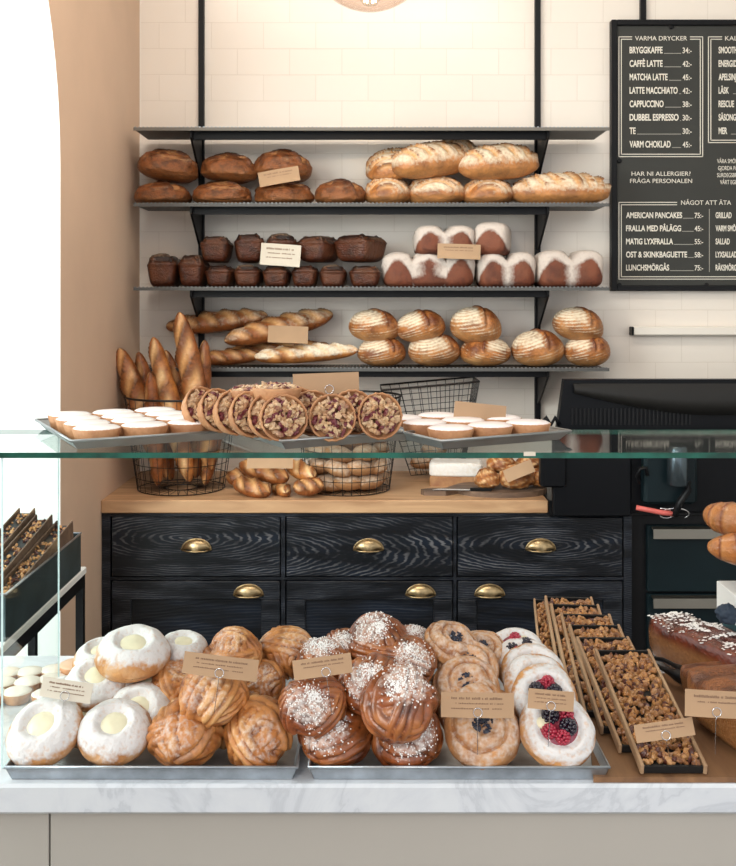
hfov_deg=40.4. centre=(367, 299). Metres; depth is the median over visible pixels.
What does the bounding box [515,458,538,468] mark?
scone
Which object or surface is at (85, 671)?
bun
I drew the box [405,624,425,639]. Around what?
bun
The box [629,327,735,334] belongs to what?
rail
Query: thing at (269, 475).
baguette
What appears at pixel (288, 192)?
round loaf
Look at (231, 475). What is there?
baguette
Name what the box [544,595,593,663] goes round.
tin
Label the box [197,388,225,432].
tart
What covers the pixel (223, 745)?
bun
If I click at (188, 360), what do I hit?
baguette
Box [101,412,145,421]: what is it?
tartlet
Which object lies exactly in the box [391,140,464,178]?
loaf
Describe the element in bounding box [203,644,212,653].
bun
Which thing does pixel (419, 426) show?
tartlet
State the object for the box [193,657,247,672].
print
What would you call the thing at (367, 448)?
bread roll
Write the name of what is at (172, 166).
round loaf
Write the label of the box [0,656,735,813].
countertop
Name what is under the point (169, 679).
bun
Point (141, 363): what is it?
baguette
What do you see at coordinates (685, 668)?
loaf
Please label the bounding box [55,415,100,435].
tartlet
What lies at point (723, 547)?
croissant
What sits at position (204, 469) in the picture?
baguette
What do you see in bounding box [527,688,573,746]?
price card
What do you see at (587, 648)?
tin
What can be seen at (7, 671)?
tartlet
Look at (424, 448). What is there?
bread roll
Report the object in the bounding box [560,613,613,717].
tin
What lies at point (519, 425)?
tartlet
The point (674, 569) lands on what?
refrigerator
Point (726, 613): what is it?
cloth
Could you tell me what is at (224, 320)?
loaf
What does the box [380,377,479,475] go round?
wire basket
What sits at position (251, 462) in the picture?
price card
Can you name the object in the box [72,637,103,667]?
bun
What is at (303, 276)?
loaf
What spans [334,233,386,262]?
loaf
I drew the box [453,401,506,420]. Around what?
price card
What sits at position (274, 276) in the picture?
loaf
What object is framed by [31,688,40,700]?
tartlet
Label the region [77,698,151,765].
bun
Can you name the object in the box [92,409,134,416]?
tartlet
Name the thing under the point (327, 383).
price card
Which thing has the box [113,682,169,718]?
bun
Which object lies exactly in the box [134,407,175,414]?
tartlet
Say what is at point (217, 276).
loaf
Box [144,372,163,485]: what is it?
baguette
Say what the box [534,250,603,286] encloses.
loaf
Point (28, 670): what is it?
tartlet
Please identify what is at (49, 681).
print
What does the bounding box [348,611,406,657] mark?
bun
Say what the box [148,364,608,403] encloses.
wall shelf
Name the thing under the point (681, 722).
print
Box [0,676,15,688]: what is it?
tartlet
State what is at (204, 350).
baguette
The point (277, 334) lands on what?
price card
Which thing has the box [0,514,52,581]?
food tray
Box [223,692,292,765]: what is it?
bun
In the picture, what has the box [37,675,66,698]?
bun
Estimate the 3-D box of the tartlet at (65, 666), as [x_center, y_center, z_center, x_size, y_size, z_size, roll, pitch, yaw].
[-0.526,0.665,1.800,0.063,0.029,0.063,0,0,0]
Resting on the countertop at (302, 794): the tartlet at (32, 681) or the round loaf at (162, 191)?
the tartlet at (32, 681)
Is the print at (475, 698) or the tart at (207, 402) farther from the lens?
the tart at (207, 402)
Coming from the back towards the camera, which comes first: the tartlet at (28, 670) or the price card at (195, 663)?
the tartlet at (28, 670)
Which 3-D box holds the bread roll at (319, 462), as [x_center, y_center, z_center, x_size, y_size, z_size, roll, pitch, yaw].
[-0.171,0.591,3.561,0.083,0.056,0.106,0,0,-15]
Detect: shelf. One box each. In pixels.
[0,430,735,457]
[133,127,608,177]
[133,203,608,248]
[133,287,608,327]
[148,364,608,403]
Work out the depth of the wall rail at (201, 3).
3.96 m
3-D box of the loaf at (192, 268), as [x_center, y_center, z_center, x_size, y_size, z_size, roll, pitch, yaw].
[-0.664,-0.110,3.830,0.100,0.130,0.220,0,0,0]
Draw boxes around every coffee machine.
[539,434,735,518]
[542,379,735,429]
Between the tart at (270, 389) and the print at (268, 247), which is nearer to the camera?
the tart at (270, 389)
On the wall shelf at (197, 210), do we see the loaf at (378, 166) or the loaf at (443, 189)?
the loaf at (443, 189)
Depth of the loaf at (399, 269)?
3.74 m
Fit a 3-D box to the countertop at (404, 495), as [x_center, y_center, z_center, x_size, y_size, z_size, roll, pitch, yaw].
[-0.147,0.702,3.687,1.519,0.044,0.584,0,0,0]
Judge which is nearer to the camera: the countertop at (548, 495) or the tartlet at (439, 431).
the tartlet at (439, 431)
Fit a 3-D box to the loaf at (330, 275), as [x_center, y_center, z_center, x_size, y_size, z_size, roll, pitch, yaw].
[-0.132,-0.089,3.830,0.103,0.088,0.220,0,0,0]
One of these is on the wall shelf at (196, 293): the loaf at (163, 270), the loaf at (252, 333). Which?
the loaf at (163, 270)
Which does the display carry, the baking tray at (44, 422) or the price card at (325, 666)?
the baking tray at (44, 422)
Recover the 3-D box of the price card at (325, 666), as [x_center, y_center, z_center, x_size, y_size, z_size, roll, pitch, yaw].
[-0.065,0.542,1.417,0.087,0.081,0.012,0,0,0]
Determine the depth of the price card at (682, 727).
1.43 m
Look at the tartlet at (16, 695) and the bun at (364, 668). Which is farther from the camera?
the tartlet at (16, 695)
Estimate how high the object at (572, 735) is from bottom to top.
0.085 m
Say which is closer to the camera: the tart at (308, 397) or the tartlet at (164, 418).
the tart at (308, 397)
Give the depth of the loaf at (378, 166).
3.80 m
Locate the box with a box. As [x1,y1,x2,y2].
[717,581,735,624]
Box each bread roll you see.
[305,446,328,452]
[309,458,327,473]
[316,474,339,491]
[324,445,353,461]
[324,460,351,477]
[333,475,360,490]
[343,444,355,450]
[347,460,373,475]
[353,444,378,460]
[357,474,382,489]
[368,458,387,473]
[369,442,388,452]
[373,473,385,483]
[410,458,432,468]
[420,444,446,452]
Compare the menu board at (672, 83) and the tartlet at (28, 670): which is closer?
the tartlet at (28, 670)
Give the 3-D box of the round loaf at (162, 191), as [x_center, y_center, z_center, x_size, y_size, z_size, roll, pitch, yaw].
[-0.783,-0.406,3.822,0.214,0.099,0.205,0,0,0]
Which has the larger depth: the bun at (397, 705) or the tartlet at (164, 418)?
the tartlet at (164, 418)
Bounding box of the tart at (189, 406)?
[181,386,209,421]
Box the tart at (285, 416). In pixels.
[259,394,308,442]
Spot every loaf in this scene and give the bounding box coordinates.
[134,180,191,202]
[137,148,197,183]
[147,253,180,286]
[166,307,267,333]
[178,255,209,286]
[192,181,251,202]
[200,152,257,183]
[200,236,233,262]
[205,265,235,286]
[210,347,259,365]
[224,308,332,345]
[232,340,327,350]
[234,233,263,262]
[234,265,263,286]
[254,149,312,182]
[254,182,314,202]
[254,342,357,363]
[262,265,291,286]
[266,233,296,244]
[291,265,318,286]
[296,236,337,262]
[314,178,365,202]
[319,265,346,286]
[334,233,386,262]
[348,308,397,340]
[349,266,380,286]
[357,338,405,365]
[365,177,409,202]
[366,147,403,179]
[381,252,474,286]
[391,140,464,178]
[397,309,445,341]
[408,176,464,202]
[408,334,459,365]
[413,225,474,254]
[441,140,475,151]
[450,305,501,342]
[458,143,538,179]
[460,338,510,365]
[463,179,512,202]
[474,222,510,255]
[475,252,535,286]
[511,171,611,202]
[511,328,563,365]
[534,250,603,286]
[552,306,602,339]
[564,337,610,365]
[647,611,735,668]
[680,661,721,690]
[687,664,735,749]
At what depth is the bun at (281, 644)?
1.59 m
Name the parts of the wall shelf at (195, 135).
shelf plate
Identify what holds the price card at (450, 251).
attached to the loaf at (426, 239)
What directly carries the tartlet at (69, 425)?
on the baking tray at (44, 422)
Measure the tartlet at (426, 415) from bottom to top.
0.028 m
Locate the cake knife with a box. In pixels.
[432,487,491,490]
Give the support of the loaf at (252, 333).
on the loaf at (229, 356)
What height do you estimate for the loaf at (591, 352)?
0.130 m
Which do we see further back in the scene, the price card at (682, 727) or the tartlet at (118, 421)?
the tartlet at (118, 421)
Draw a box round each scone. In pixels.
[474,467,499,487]
[486,458,515,472]
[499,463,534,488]
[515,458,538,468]
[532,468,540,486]
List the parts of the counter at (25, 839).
panel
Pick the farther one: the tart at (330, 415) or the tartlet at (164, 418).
the tartlet at (164, 418)
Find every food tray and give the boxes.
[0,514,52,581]
[0,521,73,592]
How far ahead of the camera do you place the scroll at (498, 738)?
1.43 m
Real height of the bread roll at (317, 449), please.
0.059 m
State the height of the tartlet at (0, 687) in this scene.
0.022 m
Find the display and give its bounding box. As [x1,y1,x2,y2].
[0,430,735,767]
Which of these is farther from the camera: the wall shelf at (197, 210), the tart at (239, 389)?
the wall shelf at (197, 210)
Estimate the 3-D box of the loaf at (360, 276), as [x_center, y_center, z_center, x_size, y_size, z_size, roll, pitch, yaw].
[-0.011,-0.089,3.830,0.123,0.088,0.220,0,0,0]
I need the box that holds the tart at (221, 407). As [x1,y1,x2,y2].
[212,390,238,435]
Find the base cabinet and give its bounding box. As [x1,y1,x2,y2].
[102,513,631,645]
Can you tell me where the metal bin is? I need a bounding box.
[0,532,81,641]
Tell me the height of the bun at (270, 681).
0.068 m
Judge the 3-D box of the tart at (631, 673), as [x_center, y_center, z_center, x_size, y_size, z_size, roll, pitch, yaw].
[0.433,0.632,1.562,0.094,0.077,0.303,0,0,0]
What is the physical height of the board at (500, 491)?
0.018 m
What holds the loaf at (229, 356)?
on the wall shelf at (237, 370)
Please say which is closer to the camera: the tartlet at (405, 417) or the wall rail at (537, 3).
the tartlet at (405, 417)
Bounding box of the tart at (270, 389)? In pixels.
[252,381,301,400]
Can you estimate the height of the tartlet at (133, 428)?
0.029 m
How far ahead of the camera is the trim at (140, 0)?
3.98 m
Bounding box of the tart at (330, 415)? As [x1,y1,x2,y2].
[308,394,356,441]
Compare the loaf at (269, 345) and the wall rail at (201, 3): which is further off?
the wall rail at (201, 3)
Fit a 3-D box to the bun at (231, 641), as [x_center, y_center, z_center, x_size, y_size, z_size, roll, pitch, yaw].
[-0.207,0.554,1.577,0.082,0.071,0.074,0,0,-6]
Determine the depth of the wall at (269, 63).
3.98 m
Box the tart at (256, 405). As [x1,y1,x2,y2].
[247,395,271,440]
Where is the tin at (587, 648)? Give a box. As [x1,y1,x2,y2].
[576,636,648,752]
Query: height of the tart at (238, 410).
0.069 m
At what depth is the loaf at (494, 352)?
3.76 m
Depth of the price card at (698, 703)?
1.42 m
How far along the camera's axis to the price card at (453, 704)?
1.42 m
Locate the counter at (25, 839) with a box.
[0,814,735,865]
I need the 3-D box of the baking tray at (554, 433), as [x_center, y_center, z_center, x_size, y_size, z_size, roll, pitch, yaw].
[0.151,0.212,1.631,0.243,0.016,0.267,0,0,-28]
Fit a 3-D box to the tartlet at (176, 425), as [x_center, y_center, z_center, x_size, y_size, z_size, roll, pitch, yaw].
[-0.283,0.204,1.593,0.074,0.029,0.074,0,0,-25]
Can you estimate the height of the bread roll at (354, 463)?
0.057 m
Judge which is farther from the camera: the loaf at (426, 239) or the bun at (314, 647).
the loaf at (426, 239)
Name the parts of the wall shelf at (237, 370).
shelf plate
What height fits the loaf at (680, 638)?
0.094 m
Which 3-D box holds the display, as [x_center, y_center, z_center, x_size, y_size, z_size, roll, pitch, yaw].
[0.115,0.450,1.580,1.670,0.458,0.270,0,0,0]
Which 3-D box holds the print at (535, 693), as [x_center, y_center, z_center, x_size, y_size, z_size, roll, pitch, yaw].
[0.259,0.566,1.419,0.045,0.013,0.001,5,-10,0]
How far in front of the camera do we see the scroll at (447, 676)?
1.51 m
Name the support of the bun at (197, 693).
on the bun at (172, 739)
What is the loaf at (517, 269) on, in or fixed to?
on the wall shelf at (196, 293)
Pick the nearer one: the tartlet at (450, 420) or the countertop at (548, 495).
the tartlet at (450, 420)
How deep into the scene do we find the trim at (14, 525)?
2.48 m
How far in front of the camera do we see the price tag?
1.44 m
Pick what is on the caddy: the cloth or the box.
the box
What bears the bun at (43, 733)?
on the baking tray at (74, 765)
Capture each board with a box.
[421,482,546,497]
[590,673,735,782]
[609,20,735,290]
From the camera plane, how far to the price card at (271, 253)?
3.71 m
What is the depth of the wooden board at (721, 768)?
1.46 m
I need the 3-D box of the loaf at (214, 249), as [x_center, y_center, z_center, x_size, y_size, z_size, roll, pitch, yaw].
[-0.580,-0.195,3.840,0.115,0.104,0.170,0,0,0]
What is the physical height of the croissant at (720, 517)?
0.072 m
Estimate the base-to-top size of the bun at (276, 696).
0.068 m
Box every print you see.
[49,681,83,695]
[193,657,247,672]
[266,247,294,258]
[301,657,342,667]
[444,246,472,250]
[451,697,502,709]
[534,693,565,704]
[643,722,683,731]
[694,694,735,703]
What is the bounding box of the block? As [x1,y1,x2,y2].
[429,458,482,486]
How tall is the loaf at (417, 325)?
0.127 m
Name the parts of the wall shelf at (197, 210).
shelf plate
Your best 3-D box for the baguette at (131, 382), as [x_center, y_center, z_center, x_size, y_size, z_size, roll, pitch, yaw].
[-0.813,0.405,3.597,0.203,0.462,0.092,0,0,21]
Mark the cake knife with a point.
(471, 488)
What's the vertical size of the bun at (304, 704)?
0.079 m
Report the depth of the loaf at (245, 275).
3.73 m
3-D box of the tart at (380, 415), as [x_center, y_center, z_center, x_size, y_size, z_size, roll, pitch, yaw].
[0.017,0.176,1.526,0.073,0.071,0.038,0,0,-16]
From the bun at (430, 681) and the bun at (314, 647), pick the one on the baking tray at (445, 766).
the bun at (430, 681)
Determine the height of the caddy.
0.094 m
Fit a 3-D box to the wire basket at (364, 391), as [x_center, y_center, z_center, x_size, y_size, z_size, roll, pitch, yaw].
[-0.072,0.509,3.600,0.387,0.337,0.387,0,0,34]
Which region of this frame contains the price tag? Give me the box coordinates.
[524,452,535,455]
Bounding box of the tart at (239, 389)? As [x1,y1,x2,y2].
[229,383,258,399]
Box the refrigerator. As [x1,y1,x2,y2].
[632,516,735,655]
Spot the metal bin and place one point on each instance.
(24, 599)
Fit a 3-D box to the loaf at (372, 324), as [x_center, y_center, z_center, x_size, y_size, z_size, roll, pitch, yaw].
[0.024,0.097,3.823,0.195,0.131,0.168,0,0,-11]
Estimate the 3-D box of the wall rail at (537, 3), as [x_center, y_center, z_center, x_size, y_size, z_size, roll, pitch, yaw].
[0.673,-0.640,3.969,0.022,2.320,0.021,0,0,0]
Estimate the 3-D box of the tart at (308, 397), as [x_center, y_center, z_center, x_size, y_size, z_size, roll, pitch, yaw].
[-0.087,0.175,1.557,0.073,0.070,0.040,0,0,-12]
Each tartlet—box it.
[0,667,19,679]
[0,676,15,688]
[0,687,4,704]
[4,685,31,705]
[13,675,39,693]
[17,666,41,678]
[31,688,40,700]
[40,672,64,687]
[41,664,61,674]
[47,411,91,430]
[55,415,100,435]
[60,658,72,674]
[63,419,110,439]
[72,423,121,438]
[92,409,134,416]
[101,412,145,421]
[110,416,156,435]
[121,421,167,435]
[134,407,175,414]
[144,410,181,418]
[155,414,182,432]
[167,418,208,432]
[400,414,422,426]
[402,419,446,436]
[418,412,453,419]
[427,424,473,439]
[441,417,484,424]
[467,421,512,436]
[486,414,521,421]
[506,419,550,433]
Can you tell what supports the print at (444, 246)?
attached to the price card at (450, 251)
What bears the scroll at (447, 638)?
on the scroll at (478, 649)
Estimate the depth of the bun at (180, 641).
1.62 m
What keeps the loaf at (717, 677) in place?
on the wooden board at (721, 768)
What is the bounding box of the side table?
[0,567,85,655]
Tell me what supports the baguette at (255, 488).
on the countertop at (404, 495)
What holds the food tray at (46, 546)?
in the metal bin
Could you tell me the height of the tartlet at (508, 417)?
0.028 m
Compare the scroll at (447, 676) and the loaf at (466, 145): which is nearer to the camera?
the scroll at (447, 676)
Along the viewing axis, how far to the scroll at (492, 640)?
1.62 m
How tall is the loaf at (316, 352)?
0.081 m
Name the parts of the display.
panel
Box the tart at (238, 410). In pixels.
[228,392,258,437]
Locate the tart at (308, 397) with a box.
[299,390,325,435]
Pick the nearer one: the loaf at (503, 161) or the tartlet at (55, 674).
the tartlet at (55, 674)
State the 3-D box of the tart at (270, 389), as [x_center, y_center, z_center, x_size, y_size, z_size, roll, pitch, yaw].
[-0.138,0.140,1.520,0.076,0.034,0.077,0,0,33]
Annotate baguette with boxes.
[116,348,168,477]
[135,352,174,479]
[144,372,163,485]
[148,337,193,481]
[164,350,200,476]
[172,312,215,469]
[190,340,210,477]
[200,439,221,484]
[226,467,251,484]
[233,475,270,497]
[239,459,288,483]
[271,482,290,496]
[286,459,316,479]
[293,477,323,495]
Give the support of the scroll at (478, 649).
on the scroll at (447, 676)
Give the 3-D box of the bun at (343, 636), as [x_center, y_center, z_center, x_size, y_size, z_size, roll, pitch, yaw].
[-0.039,0.559,1.600,0.074,0.061,0.079,0,0,9]
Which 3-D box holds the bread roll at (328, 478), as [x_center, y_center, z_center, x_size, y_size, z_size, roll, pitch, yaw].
[-0.141,0.644,3.527,0.110,0.057,0.082,0,0,30]
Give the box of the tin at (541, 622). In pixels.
[533,598,560,659]
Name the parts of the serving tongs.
arm, arm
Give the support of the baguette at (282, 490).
on the countertop at (404, 495)
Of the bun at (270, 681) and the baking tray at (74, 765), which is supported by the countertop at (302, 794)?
the baking tray at (74, 765)
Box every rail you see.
[198,0,204,348]
[534,0,540,418]
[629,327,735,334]
[639,0,645,19]
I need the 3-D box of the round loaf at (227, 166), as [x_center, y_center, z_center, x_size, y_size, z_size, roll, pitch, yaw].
[-0.529,-0.506,3.834,0.214,0.115,0.201,0,0,-23]
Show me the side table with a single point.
(27, 633)
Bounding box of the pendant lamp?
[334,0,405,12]
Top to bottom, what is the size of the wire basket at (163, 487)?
0.337 m
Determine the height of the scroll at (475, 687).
0.089 m
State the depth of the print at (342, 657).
1.42 m
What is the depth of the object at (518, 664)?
1.55 m
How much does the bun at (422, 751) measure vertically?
0.094 m
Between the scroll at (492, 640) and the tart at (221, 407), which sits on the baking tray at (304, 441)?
the tart at (221, 407)
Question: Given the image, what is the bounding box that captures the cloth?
[715,603,735,624]
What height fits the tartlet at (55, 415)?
0.029 m
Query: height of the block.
0.098 m
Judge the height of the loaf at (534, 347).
0.146 m
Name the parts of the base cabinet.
drawer, door, cup handle, door panel, cup handle, cup handle, drawer, door, door panel, cup handle, cup handle, drawer, door, door panel, cup handle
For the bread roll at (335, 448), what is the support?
on the bread roll at (336, 472)
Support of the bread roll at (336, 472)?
on the bread roll at (347, 481)
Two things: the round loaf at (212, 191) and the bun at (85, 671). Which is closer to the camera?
the bun at (85, 671)
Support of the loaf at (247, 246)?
on the loaf at (245, 275)
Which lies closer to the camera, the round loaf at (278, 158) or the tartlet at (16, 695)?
the tartlet at (16, 695)
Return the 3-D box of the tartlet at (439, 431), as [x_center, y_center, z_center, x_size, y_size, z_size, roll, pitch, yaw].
[0.126,0.205,1.526,0.073,0.028,0.073,0,0,0]
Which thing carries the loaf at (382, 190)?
on the wall shelf at (197, 210)
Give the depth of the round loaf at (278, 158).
3.77 m
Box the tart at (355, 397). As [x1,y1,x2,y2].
[338,389,367,434]
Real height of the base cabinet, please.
0.874 m
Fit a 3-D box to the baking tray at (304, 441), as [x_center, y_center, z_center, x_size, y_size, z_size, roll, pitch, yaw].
[-0.088,0.212,1.629,0.233,0.016,0.267,0,0,-28]
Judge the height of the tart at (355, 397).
0.070 m
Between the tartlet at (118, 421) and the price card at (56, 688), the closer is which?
the price card at (56, 688)
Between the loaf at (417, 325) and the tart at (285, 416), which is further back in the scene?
the loaf at (417, 325)
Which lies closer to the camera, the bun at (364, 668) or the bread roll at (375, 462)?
the bun at (364, 668)
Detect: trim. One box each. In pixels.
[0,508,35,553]
[140,0,140,449]
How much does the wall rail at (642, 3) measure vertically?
0.800 m
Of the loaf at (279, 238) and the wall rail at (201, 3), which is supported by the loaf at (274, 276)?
the loaf at (279, 238)
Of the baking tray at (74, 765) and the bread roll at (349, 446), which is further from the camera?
the bread roll at (349, 446)
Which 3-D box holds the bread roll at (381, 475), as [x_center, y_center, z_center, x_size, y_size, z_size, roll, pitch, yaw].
[0.023,0.645,3.601,0.080,0.057,0.107,0,0,23]
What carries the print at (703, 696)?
on the price card at (698, 703)
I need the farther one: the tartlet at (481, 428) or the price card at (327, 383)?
the price card at (327, 383)
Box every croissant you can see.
[703,502,735,534]
[707,532,735,564]
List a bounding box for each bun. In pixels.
[6,697,83,765]
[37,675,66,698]
[65,656,125,711]
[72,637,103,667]
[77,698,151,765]
[94,624,170,682]
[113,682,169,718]
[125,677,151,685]
[146,697,223,765]
[152,659,186,699]
[164,630,207,660]
[179,674,249,728]
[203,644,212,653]
[210,626,262,665]
[218,726,226,749]
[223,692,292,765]
[246,658,285,696]
[249,691,280,699]
[259,625,310,679]
[278,676,346,739]
[297,636,352,679]
[297,707,372,765]
[327,628,354,659]
[338,652,394,714]
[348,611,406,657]
[359,662,438,743]
[371,713,443,765]
[381,634,436,680]
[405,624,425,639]
[429,675,438,717]
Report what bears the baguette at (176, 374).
in the wire basket at (163, 487)
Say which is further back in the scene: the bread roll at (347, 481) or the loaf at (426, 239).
the loaf at (426, 239)
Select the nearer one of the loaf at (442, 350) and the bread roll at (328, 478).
the bread roll at (328, 478)
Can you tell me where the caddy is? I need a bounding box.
[723,623,735,631]
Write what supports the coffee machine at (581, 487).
on the countertop at (548, 495)
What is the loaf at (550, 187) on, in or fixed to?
on the wall shelf at (197, 210)
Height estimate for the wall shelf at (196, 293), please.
0.160 m
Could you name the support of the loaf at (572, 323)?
on the loaf at (591, 352)
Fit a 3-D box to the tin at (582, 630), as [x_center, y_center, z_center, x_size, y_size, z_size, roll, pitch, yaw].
[0.410,0.631,1.689,0.094,0.078,0.302,0,0,2]
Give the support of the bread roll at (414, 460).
in the wire basket at (476, 381)
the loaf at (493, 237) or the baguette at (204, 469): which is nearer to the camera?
the baguette at (204, 469)
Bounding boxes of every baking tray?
[3,679,300,778]
[35,418,227,448]
[253,427,414,448]
[308,668,610,778]
[398,426,571,448]
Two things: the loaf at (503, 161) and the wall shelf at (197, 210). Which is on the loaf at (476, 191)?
the loaf at (503, 161)
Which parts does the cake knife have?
blade, handle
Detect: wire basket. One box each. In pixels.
[124,395,231,495]
[301,390,401,495]
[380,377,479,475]
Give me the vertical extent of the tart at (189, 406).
0.068 m
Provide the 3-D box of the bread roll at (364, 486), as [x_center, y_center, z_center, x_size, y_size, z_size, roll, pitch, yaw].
[-0.002,0.643,3.533,0.111,0.056,0.082,0,0,-11]
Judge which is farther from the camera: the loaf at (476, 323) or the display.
the loaf at (476, 323)
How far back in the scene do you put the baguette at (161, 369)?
3.52 m
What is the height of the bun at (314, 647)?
0.079 m
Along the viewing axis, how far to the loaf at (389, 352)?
3.77 m
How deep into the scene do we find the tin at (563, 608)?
1.88 m
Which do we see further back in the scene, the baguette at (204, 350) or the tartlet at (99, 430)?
the baguette at (204, 350)
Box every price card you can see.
[39,676,93,708]
[182,651,258,712]
[247,458,292,468]
[258,166,299,186]
[260,243,300,266]
[268,325,307,343]
[292,653,352,712]
[293,372,358,393]
[437,243,480,259]
[441,692,513,754]
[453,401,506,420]
[503,460,534,481]
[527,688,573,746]
[634,717,694,756]
[685,689,735,753]
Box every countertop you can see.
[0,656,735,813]
[101,471,547,512]
[543,487,702,515]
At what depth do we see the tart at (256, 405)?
1.48 m
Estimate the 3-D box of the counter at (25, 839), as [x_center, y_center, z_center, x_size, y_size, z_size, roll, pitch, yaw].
[0.193,1.161,1.648,2.175,0.877,0.460,0,0,0]
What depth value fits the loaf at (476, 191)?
3.76 m
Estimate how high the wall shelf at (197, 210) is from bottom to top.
0.160 m
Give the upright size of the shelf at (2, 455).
0.008 m
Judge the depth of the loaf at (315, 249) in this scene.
3.74 m
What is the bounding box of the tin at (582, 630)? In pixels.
[568,623,624,733]
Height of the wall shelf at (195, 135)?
0.160 m
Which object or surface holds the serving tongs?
on the countertop at (302, 794)
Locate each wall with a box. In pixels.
[0,0,139,655]
[140,0,735,470]
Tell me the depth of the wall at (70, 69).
3.00 m
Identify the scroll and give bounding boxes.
[424,620,477,663]
[432,656,500,706]
[437,639,498,676]
[438,676,500,728]
[444,713,519,769]
[471,630,503,661]
[501,690,520,743]
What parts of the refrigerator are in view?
lip pull, drawer, lip pull, drawer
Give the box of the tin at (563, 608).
[550,603,601,702]
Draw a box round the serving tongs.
[653,656,681,684]
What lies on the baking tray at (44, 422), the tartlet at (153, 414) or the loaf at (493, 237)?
the tartlet at (153, 414)
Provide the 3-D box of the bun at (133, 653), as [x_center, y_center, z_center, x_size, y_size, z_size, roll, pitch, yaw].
[-0.371,0.554,1.578,0.118,0.068,0.109,0,0,-13]
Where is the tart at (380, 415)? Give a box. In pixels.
[357,392,402,439]
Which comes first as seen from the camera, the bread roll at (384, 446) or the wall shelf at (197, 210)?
the bread roll at (384, 446)
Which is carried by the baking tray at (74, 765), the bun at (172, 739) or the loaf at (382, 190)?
the bun at (172, 739)
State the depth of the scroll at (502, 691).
1.50 m
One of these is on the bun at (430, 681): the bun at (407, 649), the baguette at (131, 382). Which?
the bun at (407, 649)

